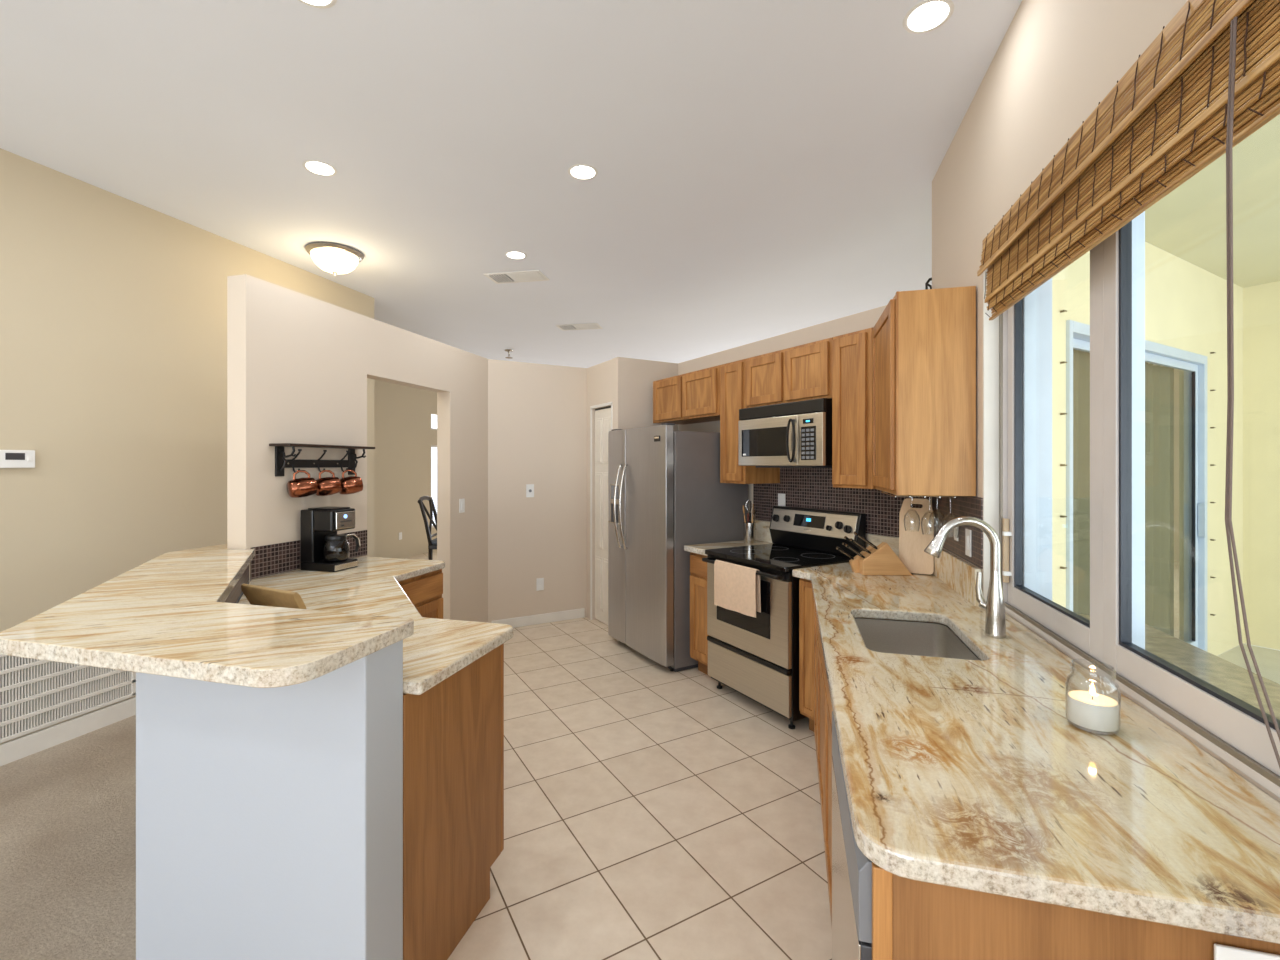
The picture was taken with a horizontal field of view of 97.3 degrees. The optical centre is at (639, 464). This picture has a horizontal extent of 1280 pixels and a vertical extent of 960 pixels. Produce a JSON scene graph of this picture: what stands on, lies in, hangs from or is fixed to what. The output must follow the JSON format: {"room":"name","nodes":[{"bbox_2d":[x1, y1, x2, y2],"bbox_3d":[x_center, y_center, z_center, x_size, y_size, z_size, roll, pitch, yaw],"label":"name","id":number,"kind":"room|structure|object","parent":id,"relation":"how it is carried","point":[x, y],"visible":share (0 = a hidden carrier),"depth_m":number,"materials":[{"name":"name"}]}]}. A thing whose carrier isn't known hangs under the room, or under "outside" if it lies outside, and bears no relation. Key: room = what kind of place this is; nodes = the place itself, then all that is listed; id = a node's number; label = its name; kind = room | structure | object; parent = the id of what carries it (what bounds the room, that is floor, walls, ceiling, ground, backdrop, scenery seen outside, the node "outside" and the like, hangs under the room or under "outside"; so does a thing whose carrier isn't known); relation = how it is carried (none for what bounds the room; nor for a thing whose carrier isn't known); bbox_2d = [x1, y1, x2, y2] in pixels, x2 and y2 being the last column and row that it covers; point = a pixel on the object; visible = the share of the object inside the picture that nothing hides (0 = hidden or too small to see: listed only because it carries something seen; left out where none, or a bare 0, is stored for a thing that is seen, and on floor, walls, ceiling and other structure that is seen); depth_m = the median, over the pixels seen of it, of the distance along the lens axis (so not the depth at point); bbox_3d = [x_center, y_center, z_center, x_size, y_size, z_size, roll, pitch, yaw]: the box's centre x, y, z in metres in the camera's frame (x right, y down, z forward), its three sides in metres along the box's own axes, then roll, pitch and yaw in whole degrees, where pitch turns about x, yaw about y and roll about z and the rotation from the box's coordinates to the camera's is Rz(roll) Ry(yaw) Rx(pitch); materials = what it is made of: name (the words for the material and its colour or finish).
{"room":"kitchen","nodes":[
{"label":"kitchen","id":0,"kind":"room"},
{"bbox_2d":[0,715,135,959],"bbox_3d":[-3.928,1.484,0.794,6.000,0.011,9.500,0,0,15],"label":"floor","id":1,"kind":"structure","parent":0,"point":[68,808],"depth_m":2.16,"materials":[{"name":"beige carpet"}]},
{"bbox_2d":[0,148,373,743],"bbox_3d":[-3.762,-0.035,0.718,0.120,3.050,9.440,0,0,15],"label":"wall","id":2,"kind":"structure","parent":0,"point":[113,307],"depth_m":3.20,"materials":[{"name":"beige paint"}]},
{"bbox_2d":[0,450,34,467],"bbox_3d":[-3.132,-0.030,2.791,0.024,0.090,0.200,0,0,15],"label":"thermostat","id":3,"kind":"object","parent":2,"relation":"attached to","point":[8,458],"visible":1,"depth_m":2.82,"materials":[{"name":"white plastic"}]},
{"bbox_2d":[0,697,135,765],"bbox_3d":[-3.663,1.433,0.826,0.016,0.115,9.100,0,0,15],"label":"baseboard","id":4,"kind":"structure","parent":2,"relation":"attached to","point":[27,745],"depth_m":3.00,"materials":[{"name":"white paint"}]},
{"bbox_2d":[0,655,135,742],"bbox_3d":[-3.241,1.145,2.396,0.017,0.438,1.950,0,0,15],"label":"air vent","id":5,"kind":"object","parent":2,"relation":"in","point":[36,694],"visible":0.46,"depth_m":2.95,"materials":[{"name":"white paint"}]},
{"bbox_2d":[136,583,402,959],"bbox_3d":[-1.498,0.976,2.009,2.076,1.028,0.496,0,0,45],"label":"wall","id":6,"kind":"structure","parent":0,"point":[269,821],"depth_m":1.46,"materials":[{"name":"white paint"}]},
{"bbox_2d":[0,544,413,687],"bbox_3d":[-1.597,0.440,1.969,0.812,0.040,2.357,0,0,-44],"label":"bar","id":7,"kind":"object","parent":6,"relation":"on","point":[168,614],"visible":0.88,"depth_m":1.42,"materials":[{"name":"stone"}]},
{"bbox_2d":[224,565,248,602],"bbox_3d":[-1.633,0.517,2.255,0.005,0.112,1.290,0,0,-30],"label":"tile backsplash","id":8,"kind":"structure","parent":6,"relation":"attached to","point":[236,591],"depth_m":2.42,"materials":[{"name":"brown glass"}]},
{"bbox_2d":[227,274,487,621],"bbox_3d":[-1.719,0.270,3.939,0.120,2.440,2.320,0,0,15],"label":"wall partition","id":9,"kind":"structure","parent":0,"point":[299,366],"depth_m":3.33,"materials":[{"name":"beige paint"}]},
{"bbox_2d":[250,530,366,578],"bbox_3d":[-1.849,0.494,3.212,0.005,0.158,0.803,0,0,15],"label":"tile backsplash","id":10,"kind":"structure","parent":9,"relation":"attached to","point":[272,559],"depth_m":3.00,"materials":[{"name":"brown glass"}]},
{"bbox_2d":[269,443,374,475],"bbox_3d":[-1.783,-0.026,3.206,0.134,0.172,0.620,0,0,15],"label":"mug rack","id":11,"kind":"object","parent":9,"relation":"attached to","point":[281,462],"visible":0.99,"depth_m":3.15,"materials":[{"name":"black metal"}]},
{"bbox_2d":[287,470,316,497],"bbox_3d":[-1.824,0.101,3.036,0.106,0.151,0.133,0,0,43],"label":"copper mug","id":12,"kind":"object","parent":11,"relation":"hanging from","point":[307,486],"visible":1,"depth_m":3.00,"materials":[{"name":"orange metal"}]},
{"bbox_2d":[315,470,340,495],"bbox_3d":[-1.780,0.101,3.200,0.106,0.151,0.133,0,0,43],"label":"copper mug","id":13,"kind":"object","parent":11,"relation":"hanging from","point":[326,486],"visible":0.88,"depth_m":3.17,"materials":[{"name":"orange metal"}]},
{"bbox_2d":[339,469,362,494],"bbox_3d":[-1.736,0.101,3.365,0.106,0.151,0.133,0,0,43],"label":"copper mug","id":14,"kind":"object","parent":11,"relation":"hanging from","point":[351,484],"visible":0.82,"depth_m":3.34,"materials":[{"name":"orange metal"}]},
{"bbox_2d":[459,498,464,512],"bbox_3d":[-1.464,0.335,4.637,0.010,0.115,0.072,0,0,15],"label":"light switch","id":15,"kind":"object","parent":9,"relation":"attached to","point":[461,501],"visible":1,"depth_m":4.62,"materials":[{"name":"white plastic"}]},
{"bbox_2d":[374,380,436,557],"bbox_3d":[-3.912,-0.035,8.813,0.120,3.050,6.400,0,0,15],"label":"wall","id":16,"kind":"structure","parent":0,"point":[404,437],"depth_m":9.00,"materials":[{"name":"beige paint"}]},
{"bbox_2d":[431,414,436,527],"bbox_3d":[-3.518,0.100,10.286,0.080,1.980,1.150,0,0,15],"label":"window","id":17,"kind":"structure","parent":16,"relation":"in","point":[433,417],"depth_m":9.93,"materials":[{"name":"white paint"}]},
{"bbox_2d":[431,448,436,523],"bbox_3d":[-3.503,0.365,10.282,0.030,1.330,1.050,0,0,15],"label":"window blind","id":18,"kind":"object","parent":17,"relation":"attached to","point":[435,451],"visible":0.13,"depth_m":9.86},
{"bbox_2d":[488,359,586,622],"bbox_3d":[-0.971,0.270,5.338,0.969,2.440,0.120,0,0,-30],"label":"wall","id":19,"kind":"structure","parent":0,"point":[537,413],"depth_m":5.27,"materials":[{"name":"beige paint"}]},
{"bbox_2d":[526,484,533,496],"bbox_3d":[-1.021,0.240,5.233,0.075,0.120,0.010,0,0,-30],"label":"phone jack","id":20,"kind":"object","parent":19,"relation":"attached to","point":[529,487],"visible":1,"depth_m":5.23,"materials":[{"name":"white plastic"}]},
{"bbox_2d":[491,608,584,627],"bbox_3d":[-0.938,1.445,5.280,0.912,0.090,0.014,0,0,-30],"label":"baseboard","id":21,"kind":"structure","parent":19,"relation":"attached to","point":[576,613],"depth_m":5.29,"materials":[{"name":"white paint"}]},
{"bbox_2d":[536,578,543,590],"bbox_3d":[-0.936,1.120,5.282,0.072,0.115,0.010,0,0,-30],"label":"wall outlet","id":22,"kind":"object","parent":19,"relation":"attached to","point":[539,581],"visible":1,"depth_m":5.28,"materials":[{"name":"white plastic"}]},
{"bbox_2d":[0,0,1210,367],"bbox_3d":[1.420,-1.620,2.596,15.400,0.120,15.750,0,0,15],"label":"ceiling","id":23,"kind":"structure","parent":0,"point":[766,169],"depth_m":2.67,"materials":[{"name":"paint"}]},
{"bbox_2d":[298,0,336,7],"bbox_3d":[-1.082,-1.558,1.843,0.160,0.004,0.160,0,0,15],"label":"recessed light","id":24,"kind":"object","parent":23,"relation":"in","point":[313,3],"visible":1,"depth_m":1.90,"materials":[{"name":"white plastic"}]},
{"bbox_2d":[302,160,336,175],"bbox_3d":[-1.681,-1.558,2.957,0.160,0.004,0.160,0,0,15],"label":"recessed light","id":25,"kind":"object","parent":23,"relation":"in","point":[314,166],"visible":1,"depth_m":2.95,"materials":[{"name":"white plastic"}]},
{"bbox_2d":[305,242,363,275],"bbox_3d":[-2.230,-1.471,4.117,0.380,0.178,0.380,0,0,15],"label":"dome ceiling light","id":26,"kind":"object","parent":23,"relation":"attached to","point":[335,258],"visible":1,"depth_m":4.02,"materials":[{"name":"white glass"}]},
{"bbox_2d":[505,349,512,358],"bbox_3d":[-1.780,-1.508,7.652,0.120,0.105,0.120,0,0,15],"label":"sprinkler head","id":27,"kind":"object","parent":23,"relation":"attached to","point":[507,350],"visible":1,"depth_m":7.63},
{"bbox_2d":[505,251,526,258],"bbox_3d":[-0.921,-1.558,4.182,0.160,0.004,0.160,0,0,15],"label":"recessed light","id":28,"kind":"object","parent":23,"relation":"in","point":[511,254],"visible":1,"depth_m":4.17,"materials":[{"name":"white plastic"}]},
{"bbox_2d":[484,270,549,283],"bbox_3d":[-1.018,-1.554,4.662,0.480,0.012,0.240,0,0,11],"label":"ceiling vent","id":29,"kind":"object","parent":23,"relation":"in","point":[532,275],"visible":1,"depth_m":4.65,"materials":[{"name":"white plastic"}]},
{"bbox_2d":[556,323,602,330],"bbox_3d":[-0.682,-1.554,6.343,0.480,0.012,0.240,0,0,11],"label":"ceiling vent","id":30,"kind":"object","parent":23,"relation":"in","point":[585,326],"visible":1,"depth_m":6.31,"materials":[{"name":"white plastic"}]},
{"bbox_2d":[568,164,597,179],"bbox_3d":[-0.303,-1.558,2.998,0.160,0.004,0.160,0,0,15],"label":"recessed light","id":31,"kind":"object","parent":23,"relation":"in","point":[578,171],"visible":1,"depth_m":2.99,"materials":[{"name":"white plastic"}]},
{"bbox_2d":[903,0,953,33],"bbox_3d":[1.000,-1.558,1.956,0.160,0.004,0.160,0,0,15],"label":"recessed light","id":32,"kind":"object","parent":23,"relation":"in","point":[927,15],"visible":1,"depth_m":1.95,"materials":[{"name":"white plastic"}]},
{"bbox_2d":[587,357,629,619],"bbox_3d":[-0.303,0.270,5.268,0.126,2.440,0.672,0,0,-29],"label":"wall","id":33,"kind":"structure","parent":0,"point":[599,376],"depth_m":5.38,"materials":[{"name":"beige paint"}]},
{"bbox_2d":[590,402,612,624],"bbox_3d":[-0.330,0.462,5.254,0.082,2.057,0.467,0,0,-30],"label":"door","id":34,"kind":"structure","parent":33,"relation":"in","point":[603,416],"depth_m":5.28,"materials":[{"name":"white paint"}]},
{"bbox_2d":[612,357,677,430],"bbox_3d":[0.051,0.270,5.158,0.636,2.440,0.120,0,0,-31],"label":"wall","id":35,"kind":"structure","parent":0,"point":[643,373],"depth_m":5.07,"materials":[{"name":"beige paint"}]},
{"bbox_2d":[678,305,931,547],"bbox_3d":[1.032,0.270,4.215,0.120,2.440,2.500,0,0,-30],"label":"wall","id":36,"kind":"structure","parent":0,"point":[867,319],"depth_m":4.15,"materials":[{"name":"beige paint"}]},
{"bbox_2d":[653,365,719,424],"bbox_3d":[0.489,-0.558,4.685,0.348,0.373,0.957,0,0,-30],"label":"upper cabinet","id":37,"kind":"object","parent":36,"relation":"attached to","point":[692,397],"visible":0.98,"depth_m":4.54,"materials":[{"name":"brown wood"}]},
{"bbox_2d":[720,359,779,483],"bbox_3d":[0.801,-0.306,4.145,0.348,0.878,0.284,0,0,-30],"label":"upper cabinet","id":38,"kind":"object","parent":36,"relation":"attached to","point":[732,374],"visible":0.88,"depth_m":4.05,"materials":[{"name":"brown wood"}]},
{"bbox_2d":[746,337,832,407],"bbox_3d":[1.064,-0.569,3.689,0.348,0.353,0.762,0,0,-30],"label":"upper cabinet","id":39,"kind":"object","parent":36,"relation":"attached to","point":[803,372],"visible":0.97,"depth_m":3.54,"materials":[{"name":"brown wood"}]},
{"bbox_2d":[738,398,831,467],"bbox_3d":[1.026,-0.186,3.667,0.424,0.406,0.752,0,0,-30],"label":"microwave oven","id":40,"kind":"object","parent":39,"relation":"attached to","point":[798,434],"visible":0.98,"depth_m":3.49,"materials":[{"name":"silver metal"}]},
{"bbox_2d":[753,468,929,536],"bbox_3d":[1.238,0.213,3.733,0.005,0.414,1.440,0,0,-30],"label":"tile backsplash","id":41,"kind":"structure","parent":36,"relation":"attached to","point":[812,488],"depth_m":3.74,"materials":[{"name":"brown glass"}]},
{"bbox_2d":[778,493,784,505],"bbox_3d":[1.027,0.265,4.085,0.010,0.115,0.072,0,0,-30],"label":"wall outlet","id":42,"kind":"object","parent":41,"relation":"attached to","point":[781,497],"visible":0.86,"depth_m":4.08,"materials":[{"name":"white plastic"}]},
{"bbox_2d":[832,327,874,488],"bbox_3d":[1.324,-0.307,3.239,0.348,0.875,0.272,0,0,-30],"label":"upper cabinet","id":43,"kind":"object","parent":36,"relation":"attached to","point":[851,352],"visible":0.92,"depth_m":3.15,"materials":[{"name":"brown wood"}]},
{"bbox_2d":[402,550,1279,959],"bbox_3d":[1.414,1.550,2.572,15.400,0.120,15.700,0,0,15],"label":"floor","id":44,"kind":"structure","parent":0,"point":[652,811],"depth_m":2.39,"materials":[{"name":"beige tile"}]},
{"bbox_2d":[398,569,442,618],"bbox_3d":[-1.521,1.054,3.231,0.610,0.873,0.455,0,0,15],"label":"base cabinet","id":45,"kind":"object","parent":44,"relation":"on","point":[425,591],"visible":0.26,"depth_m":3.21,"materials":[{"name":"brown wood"}]},
{"bbox_2d":[418,496,436,559],"bbox_3d":[-2.041,0.909,6.021,0.562,1.163,0.444,0,0,-5],"label":"dining chair","id":46,"kind":"object","parent":44,"relation":"on","point":[432,544],"visible":0.42,"depth_m":5.81,"materials":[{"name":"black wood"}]},
{"bbox_2d":[432,538,436,544],"bbox_3d":[-1.970,0.800,6.027,0.420,0.050,0.420,0,0,-5],"label":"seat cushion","id":47,"kind":"object","parent":46,"relation":"on","point":[434,542],"depth_m":5.81,"materials":[{"name":"beige fabric"}]},
{"bbox_2d":[403,643,503,959],"bbox_3d":[-0.850,1.054,1.845,0.602,0.873,0.540,0,0,15],"label":"base cabinet","id":48,"kind":"object","parent":44,"relation":"on","point":[453,731],"visible":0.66,"depth_m":1.72,"materials":[{"name":"brown wood"}]},
{"bbox_2d":[608,423,747,671],"bbox_3d":[0.250,0.595,4.547,0.844,1.790,0.907,0,0,-30],"label":"refrigerator","id":49,"kind":"object","parent":44,"relation":"on","point":[666,494],"visible":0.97,"depth_m":4.17,"materials":[{"name":"grey metal"}]},
{"bbox_2d":[690,552,710,676],"bbox_3d":[0.683,1.054,4.079,0.618,0.872,0.283,0,0,-30],"label":"base cabinet","id":50,"kind":"object","parent":44,"relation":"on","point":[698,635],"visible":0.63,"depth_m":3.95,"materials":[{"name":"brown wood"}]},
{"bbox_2d":[684,520,771,555],"bbox_3d":[0.666,0.518,4.070,0.650,0.193,0.292,0,0,-30],"label":"countertop","id":51,"kind":"structure","parent":50,"relation":"on","point":[763,536],"depth_m":4.12,"materials":[{"name":"stone"}]},
{"bbox_2d":[743,522,755,543],"bbox_3d":[0.809,0.499,4.161,0.088,0.150,0.088,0,0,15],"label":"utensil crock","id":52,"kind":"object","parent":51,"relation":"on","point":[749,529],"visible":0.95,"depth_m":4.12,"materials":[{"name":"silver metal"}]},
{"bbox_2d":[702,506,865,728],"bbox_3d":[0.885,0.892,3.586,0.704,1.195,0.758,0,0,-30],"label":"electric range","id":53,"kind":"object","parent":44,"relation":"on","point":[757,658],"visible":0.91,"depth_m":3.43,"materials":[{"name":"silver metal"}]},
{"bbox_2d":[714,560,760,617],"bbox_3d":[0.587,0.747,3.427,0.048,0.286,0.385,0,0,-30],"label":"dish towel","id":54,"kind":"object","parent":53,"relation":"hanging from","point":[736,587],"visible":0.98,"depth_m":3.39,"materials":[{"name":"beige fabric"}]},
{"bbox_2d":[702,557,805,721],"bbox_3d":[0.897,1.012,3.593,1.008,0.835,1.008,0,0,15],"label":"oven","id":55,"kind":"object","parent":53,"relation":"in","point":[757,658],"depth_m":3.29,"materials":[{"name":"silver glass"}]},
{"bbox_2d":[705,543,853,571],"bbox_3d":[0.893,0.580,3.591,0.645,0.029,0.758,0,0,-30],"label":"cooktop","id":56,"kind":"object","parent":53,"relation":"in","point":[774,557],"depth_m":3.52,"materials":[{"name":"black glass"}]},
{"bbox_2d":[799,578,813,731],"bbox_3d":[1.279,1.054,3.039,0.610,0.872,0.559,0,0,-30],"label":"base cabinet","id":57,"kind":"object","parent":44,"relation":"on","point":[806,600],"visible":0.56,"depth_m":3.08,"materials":[{"name":"brown wood"}]},
{"bbox_2d":[832,711,871,959],"bbox_3d":[0.722,1.055,1.094,0.622,0.870,0.597,0,0,15],"label":"dishwasher","id":58,"kind":"object","parent":44,"relation":"on","point":[851,869],"visible":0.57,"depth_m":1.08,"materials":[{"name":"grey metal"}]},
{"bbox_2d":[814,604,943,925],"bbox_3d":[1.006,1.054,2.112,0.620,0.872,1.500,0,0,15],"label":"base cabinet","id":59,"kind":"object","parent":44,"relation":"on","point":[823,709],"visible":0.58,"depth_m":2.00,"materials":[{"name":"brown wood"}]},
{"bbox_2d":[792,534,1279,943],"bbox_3d":[0.989,0.518,2.109,0.802,0.193,2.776,0,0,15],"label":"countertop","id":60,"kind":"structure","parent":59,"relation":"on","point":[974,775],"depth_m":1.03,"materials":[{"name":"stone"}]},
{"bbox_2d":[849,542,911,575],"bbox_3d":[1.272,0.491,2.981,0.291,0.167,0.105,0,0,3],"label":"knife block","id":61,"kind":"object","parent":60,"relation":"on","point":[882,560],"visible":0.91,"depth_m":2.93,"materials":[{"name":"brown wood"}]},
{"bbox_2d":[836,546,853,559],"bbox_3d":[1.098,0.472,3.018,0.094,0.071,0.020,0,0,3],"label":"knife","id":62,"kind":"object","parent":61,"relation":"in","point":[837,547],"visible":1,"depth_m":3.01,"materials":[{"name":"black plastic"}]},
{"bbox_2d":[844,536,863,550],"bbox_3d":[1.150,0.421,3.015,0.110,0.082,0.020,0,0,3],"label":"knife","id":63,"kind":"object","parent":61,"relation":"in","point":[845,537],"visible":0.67,"depth_m":3.01,"materials":[{"name":"black plastic"}]},
{"bbox_2d":[845,544,864,557],"bbox_3d":[1.129,0.452,2.956,0.102,0.076,0.020,0,0,3],"label":"knife","id":64,"kind":"object","parent":61,"relation":"in","point":[846,545],"visible":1,"depth_m":2.95,"materials":[{"name":"black plastic"}]},
{"bbox_2d":[850,538,870,553],"bbox_3d":[1.157,0.425,2.955,0.110,0.082,0.020,0,0,3],"label":"knife","id":65,"kind":"object","parent":61,"relation":"in","point":[851,539],"visible":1,"depth_m":2.95,"materials":[{"name":"black plastic"}]},
{"bbox_2d":[854,533,876,548],"bbox_3d":[1.185,0.399,2.953,0.118,0.088,0.020,0,0,3],"label":"knife","id":66,"kind":"object","parent":61,"relation":"in","point":[856,534],"visible":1,"depth_m":2.95,"materials":[{"name":"black plastic"}]},
{"bbox_2d":[899,498,933,574],"bbox_3d":[1.471,0.377,2.997,0.165,0.393,0.083,0,0,29],"label":"cutting board","id":67,"kind":"object","parent":60,"relation":"on","point":[912,545],"visible":0.91,"depth_m":2.99,"materials":[{"name":"brown wood"}]},
{"bbox_2d":[854,618,979,659],"bbox_3d":[0.943,0.716,1.962,0.360,0.198,0.564,0,0,15],"label":"sink","id":68,"kind":"object","parent":60,"relation":"in","point":[878,635],"visible":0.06,"depth_m":2.21,"materials":[{"name":"metal"}]},
{"bbox_2d":[924,516,1006,638],"bbox_3d":[1.108,0.375,1.928,0.251,0.400,0.082,0,0,15],"label":"kitchen faucet","id":69,"kind":"object","parent":60,"relation":"on","point":[995,622],"visible":1,"depth_m":1.89,"materials":[{"name":"silver metal"}]},
{"bbox_2d":[1065,660,1120,734],"bbox_3d":[0.994,0.506,1.237,0.095,0.136,0.095,0,0,15],"label":"jar candle","id":70,"kind":"object","parent":60,"relation":"on","point":[1092,712],"visible":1,"depth_m":1.21,"materials":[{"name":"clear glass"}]},
{"bbox_2d":[872,862,1279,959],"bbox_3d":[0.661,1.054,0.792,0.623,0.872,0.016,0,0,15],"label":"end panel","id":71,"kind":"object","parent":44,"relation":"on","point":[912,919],"visible":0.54,"depth_m":0.82,"materials":[{"name":"brown wood"}]},
{"bbox_2d":[1214,944,1279,959],"bbox_3d":[0.830,0.698,0.734,0.130,0.115,0.010,0,0,15],"label":"wall outlet","id":72,"kind":"object","parent":71,"relation":"attached to","point":[1221,952],"visible":1,"depth_m":0.74,"materials":[{"name":"white plastic"}]},
{"bbox_3d":[-1.411,1.054,2.345,1.260,0.873,1.180,0,0,15],"label":"base cabinet","id":73,"kind":"object","parent":44,"relation":"on","visible":0},
{"bbox_2d":[237,556,512,694],"bbox_3d":[-1.240,0.595,2.486,0.955,0.040,2.359,0,0,-28],"label":"countertop","id":74,"kind":"structure","parent":73,"relation":"on","point":[437,649],"depth_m":2.26,"materials":[{"name":"stone"}]},
{"bbox_2d":[241,584,305,608],"bbox_3d":[-1.409,0.523,2.203,0.345,0.102,0.102,0,0,27],"label":"cutting board","id":75,"kind":"object","parent":74,"relation":"on","point":[256,595],"visible":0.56,"depth_m":2.16,"materials":[{"name":"brown wood"}]},
{"bbox_2d":[301,507,360,571],"bbox_3d":[-1.718,0.406,3.134,0.229,0.338,0.195,0,0,15],"label":"coffee maker","id":76,"kind":"object","parent":74,"relation":"on","point":[323,549],"visible":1,"depth_m":3.06,"materials":[{"name":"black plastic"}]},
{"bbox_2d":[925,278,931,288],"bbox_3d":[1.688,-1.022,3.193,0.139,0.152,0.014,0,0,0],"label":"ornament","id":77,"kind":"object","parent":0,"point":[929,279],"visible":0.3,"depth_m":3.19,"materials":[{"name":"black metal"}]},
{"bbox_2d":[1052,268,1065,607],"bbox_3d":[2.042,0.005,3.059,0.776,2.970,0.141,0,0,-30],"label":"wall","id":78,"kind":"structure","parent":0,"point":[1059,280],"depth_m":3.15,"materials":[{"name":"yellow paint"}]},
{"bbox_2d":[932,0,1279,801],"bbox_3d":[0.615,-0.035,-0.988,0.200,3.050,8.410,0,0,15],"label":"wall","id":79,"kind":"structure","parent":0,"point":[1055,61],"depth_m":1.89,"materials":[{"name":"beige paint"}]},
{"bbox_2d":[872,286,975,495],"bbox_3d":[1.348,-0.307,2.785,0.323,0.875,0.840,0,0,15],"label":"upper cabinet","id":80,"kind":"object","parent":79,"relation":"attached to","point":[924,341],"visible":1,"depth_m":2.39,"materials":[{"name":"brown wood"}]},
{"bbox_2d":[881,491,955,497],"bbox_3d":[1.319,0.140,2.701,0.246,0.010,0.420,0,0,15],"label":"glass rack","id":81,"kind":"object","parent":80,"relation":"attached to","point":[882,491],"visible":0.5,"depth_m":2.52,"materials":[{"name":"silver metal"}]},
{"bbox_2d":[932,496,982,568],"bbox_3d":[1.491,0.277,2.677,0.005,0.287,0.827,0,0,15],"label":"tile backsplash","id":82,"kind":"structure","parent":79,"relation":"attached to","point":[961,506],"depth_m":2.54,"materials":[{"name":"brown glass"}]},
{"bbox_2d":[954,527,958,540],"bbox_3d":[1.464,0.300,2.610,0.010,0.100,0.055,0,0,15],"label":"wall switch","id":83,"kind":"object","parent":82,"relation":"attached to","point":[956,530],"visible":0.54,"depth_m":2.60,"materials":[{"name":"white plastic"}]},
{"bbox_2d":[965,528,971,556],"bbox_3d":[1.416,0.335,2.431,0.010,0.115,0.070,0,0,15],"label":"wall switch","id":84,"kind":"object","parent":82,"relation":"attached to","point":[968,533],"visible":1,"depth_m":2.42,"materials":[{"name":"white plastic"}]},
{"bbox_2d":[983,268,998,600],"bbox_3d":[1.416,-0.119,2.266,0.058,1.379,0.004,0,0,15],"label":"trim","id":85,"kind":"structure","parent":79,"relation":"attached to","point":[990,327],"depth_m":2.27,"materials":[{"name":"white paint"}]},
{"bbox_2d":[999,211,1279,797],"bbox_3d":[1.226,-0.117,1.187,0.155,1.382,2.184,0,0,15],"label":"window","id":86,"kind":"structure","parent":79,"relation":"in","point":[1231,728],"depth_m":1.56,"materials":[{"name":"white plastic"}]},
{"bbox_2d":[977,0,1279,767],"bbox_3d":[1.042,-0.162,1.137,0.061,1.386,2.064,0,0,15],"label":"bamboo shade","id":87,"kind":"object","parent":86,"relation":"attached to","point":[1209,80],"visible":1,"depth_m":1.11,"materials":[{"name":"brown wood"}]},
{"bbox_2d":[1066,242,1242,655],"bbox_3d":[3.691,0.005,4.009,3.032,2.970,0.141,0,0,-30],"label":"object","id":88,"kind":"structure","parent":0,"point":[1186,303],"depth_m":4.36,"materials":[{"name":"yellow paint"}]},
{"bbox_2d":[1066,320,1206,650],"bbox_3d":[3.324,0.335,3.756,2.141,2.310,0.130,0,0,-30],"label":"door","id":89,"kind":"structure","parent":88,"relation":"attached to","point":[1194,365],"depth_m":4.22,"materials":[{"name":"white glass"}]},
{"bbox_2d":[1073,349,1173,636],"bbox_3d":[3.277,0.345,3.887,2.092,2.190,0.067,0,0,-30],"label":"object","id":90,"kind":"structure","parent":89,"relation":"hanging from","point":[1159,381],"depth_m":4.17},
{"bbox_2d":[1160,365,1178,560],"bbox_3d":[3.874,-0.035,10.014,14.500,3.050,0.150,0,0,15],"label":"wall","id":91,"kind":"structure","parent":0,"point":[1176,371],"depth_m":8.74,"materials":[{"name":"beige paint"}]},
{"bbox_2d":[1145,114,1279,287],"bbox_3d":[3.962,-1.530,0.673,5.395,0.100,8.350,0,0,15],"label":"ceiling","id":92,"kind":"structure","parent":0,"point":[1189,223],"depth_m":3.35,"materials":[{"name":"yellow paint"}]},
{"bbox_2d":[1243,281,1279,649],"bbox_3d":[6.038,0.005,3.119,0.141,2.970,3.748,0,0,-30],"label":"wall","id":93,"kind":"structure","parent":0,"point":[1261,303],"depth_m":4.61,"materials":[{"name":"yellow paint"}]},
{"bbox_3d":[1.011,0.005,0.065,0.010,2.970,5.650,0,0,15],"label":"window","id":94,"kind":"structure","parent":0,"visible":0},
{"bbox_2d":[1078,614,1279,719],"bbox_3d":[1.389,0.573,0.999,0.233,0.035,2.250,0,0,15],"label":"ledge","id":95,"kind":"object","parent":94,"relation":"attached to","point":[1233,679],"visible":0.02,"depth_m":1.54,"materials":[{"name":"beige paint"}]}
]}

